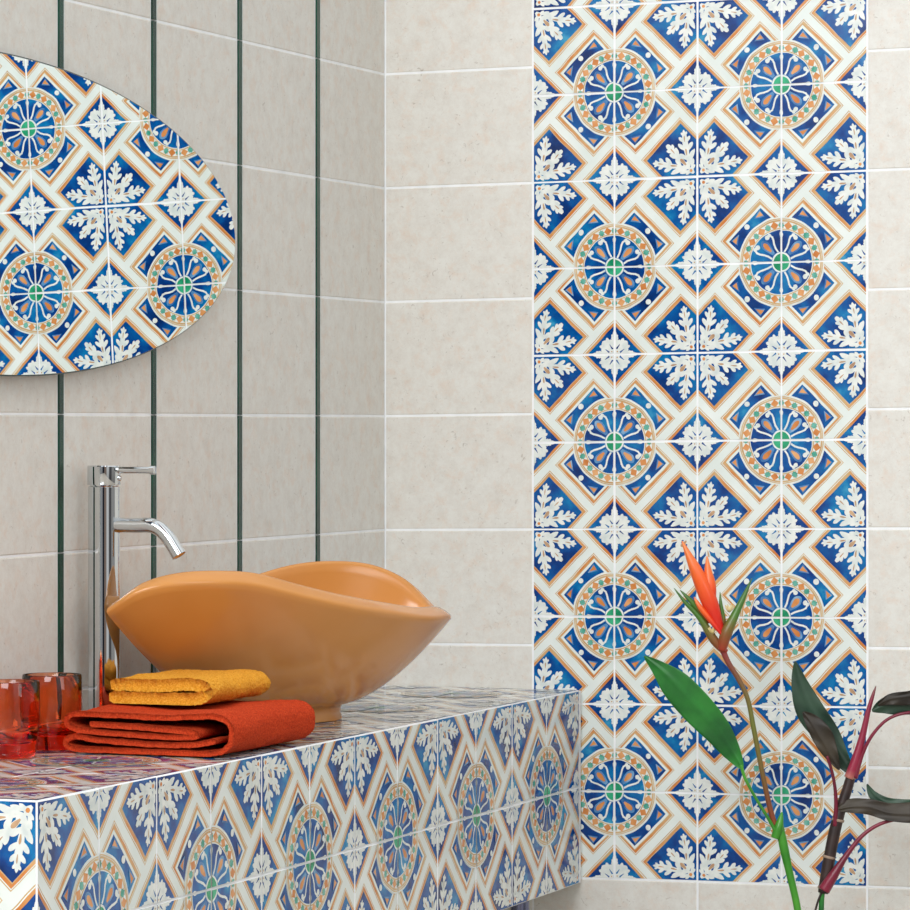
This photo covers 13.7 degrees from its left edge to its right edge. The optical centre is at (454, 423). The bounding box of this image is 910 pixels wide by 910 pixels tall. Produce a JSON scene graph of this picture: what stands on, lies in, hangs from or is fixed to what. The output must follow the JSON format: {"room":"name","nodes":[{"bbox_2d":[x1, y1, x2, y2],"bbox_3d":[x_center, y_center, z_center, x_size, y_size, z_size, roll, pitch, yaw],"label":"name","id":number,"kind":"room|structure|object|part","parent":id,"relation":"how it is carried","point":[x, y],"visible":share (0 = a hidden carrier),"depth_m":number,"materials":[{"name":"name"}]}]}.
{"room":"bathroom","nodes":[
{"label":"bathroom","id":0,"kind":"room"},
{"bbox_2d":[0,0,384,709],"bbox_3d":[-0.813,0.006,5.000,0.122,2.600,3.600,0,0,21],"label":"wall","id":1,"kind":"structure","parent":0,"point":[261,424],"depth_m":6.07,"materials":[{"name":"beige tile"}]},
{"bbox_2d":[0,52,234,375],"bbox_3d":[-0.631,-0.292,5.280,0.023,0.451,1.578,0,0,21],"label":"oval mirror","id":2,"kind":"object","parent":1,"relation":"attached to","point":[117,237],"visible":1,"depth_m":5.54,"materials":[{"name":"multicoloured mirror"}]},
{"bbox_2d":[385,0,909,909],"bbox_3d":[1.436,0.006,6.150,3.520,2.600,0.142,0,0,21],"label":"wall","id":3,"kind":"structure","parent":0,"point":[647,262],"depth_m":6.49,"materials":[{"name":"multicoloured tile"}]},
{"bbox_3d":[0.413,-0.196,6.462,0.593,1.957,0.003,0,0,21],"label":"decorative tile panel","id":4,"kind":"part","parent":3,"relation":"part of","materials":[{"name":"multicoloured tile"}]},
{"bbox_3d":[0.114,1.356,2.642,3.520,0.100,7.640,0,0,21],"label":"floor","id":5,"kind":"structure","parent":0,"visible":0},
{"bbox_2d":[0,685,580,909],"bbox_3d":[-0.314,0.880,5.632,0.364,0.850,2.058,0,0,21],"label":"countertop","id":6,"kind":"structure","parent":5,"relation":"on","point":[418,797],"depth_m":5.49,"materials":[{"name":"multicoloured tile"}]},
{"bbox_2d":[0,679,39,758],"bbox_3d":[-0.609,0.403,5.185,0.084,0.104,0.085,0,0,21],"label":"glass tumbler","id":7,"kind":"object","parent":6,"relation":"on","point":[19,698],"visible":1,"depth_m":5.15,"materials":[{"name":"red glass"}]},
{"bbox_2d":[22,672,81,749],"bbox_3d":[-0.566,0.403,5.325,0.084,0.104,0.085,0,0,21],"label":"glass tumbler","id":8,"kind":"object","parent":6,"relation":"on","point":[60,692],"visible":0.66,"depth_m":5.29,"materials":[{"name":"red glass"}]},
{"bbox_2d":[87,465,184,709],"bbox_3d":[-0.464,0.258,5.497,0.159,0.395,0.060,0,0,21],"label":"faucet","id":9,"kind":"object","parent":6,"relation":"on","point":[105,524],"visible":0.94,"depth_m":5.49,"materials":[{"name":"silver metal"}]},
{"bbox_3d":[-0.466,0.067,5.498,0.054,0.010,0.010,0,0,21],"label":"lever","id":10,"kind":"part","parent":9,"relation":"part of","materials":[{"name":"silver metal"}]},
{"bbox_3d":[-0.444,0.166,5.490,0.117,0.060,0.022,0,0,21],"label":"spout","id":11,"kind":"part","parent":9,"relation":"part of","materials":[{"name":"silver metal"}]},
{"bbox_3d":[-0.437,0.067,5.487,0.008,0.013,0.013,0,0,21],"label":"lever knob","id":12,"kind":"part","parent":9,"relation":"part of","materials":[{"name":"silver metal"}]},
{"bbox_2d":[63,699,314,756],"bbox_3d":[-0.371,0.424,5.349,0.264,0.062,0.289,0,0,21],"label":"towel","id":13,"kind":"object","parent":6,"relation":"on","point":[217,728],"visible":0.94,"depth_m":5.25,"materials":[{"name":"fabric"}]},
{"bbox_2d":[109,669,270,705],"bbox_3d":[-0.377,0.373,5.405,0.164,0.039,0.205,0,0,21],"label":"towel","id":14,"kind":"object","parent":13,"relation":"on","point":[188,687],"visible":1,"depth_m":5.33,"materials":[{"name":"yellow fabric"}]},
{"bbox_2d":[107,561,450,722],"bbox_3d":[-0.262,0.333,5.687,0.308,0.244,0.701,0,0,35],"label":"vessel basin","id":15,"kind":"object","parent":6,"relation":"on","point":[326,635],"visible":0.84,"depth_m":5.58,"materials":[{"name":"orange ceramic"}]},
{"bbox_3d":[0.107,1.048,6.283,0.031,0.516,0.031,0,0,21],"label":"leg","id":16,"kind":"part","parent":6,"relation":"part of","materials":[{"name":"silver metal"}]},
{"bbox_3d":[0.579,1.078,6.150,0.160,0.454,0.160,0,0,21],"label":"floor vase","id":17,"kind":"object","parent":5,"relation":"on","visible":0},
{"bbox_2d":[644,541,800,909],"bbox_3d":[0.441,0.724,6.139,0.271,1.068,0.031,0,0,-2],"label":"flower","id":18,"kind":"object","parent":17,"relation":"in","point":[686,696],"visible":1,"depth_m":6.14,"materials":[{"name":"green plant"}]},
{"bbox_3d":[0.548,0.951,6.150,0.058,0.614,0.015,0,0,2],"label":"stem","id":19,"kind":"part","parent":18,"relation":"part of","materials":[{"name":"green plant"}]},
{"bbox_2d":[791,661,909,909],"bbox_3d":[0.689,0.818,6.111,0.294,0.871,0.037,0,0,11],"label":"plant","id":20,"kind":"object","parent":17,"relation":"in","point":[809,709],"visible":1,"depth_m":6.12,"materials":[{"name":"green plant"}]},
{"bbox_3d":[0.589,0.995,6.130,0.028,0.518,0.010,0,0,0],"label":"stem","id":21,"kind":"part","parent":20,"relation":"part of","materials":[{"name":"green plant"}]}
]}

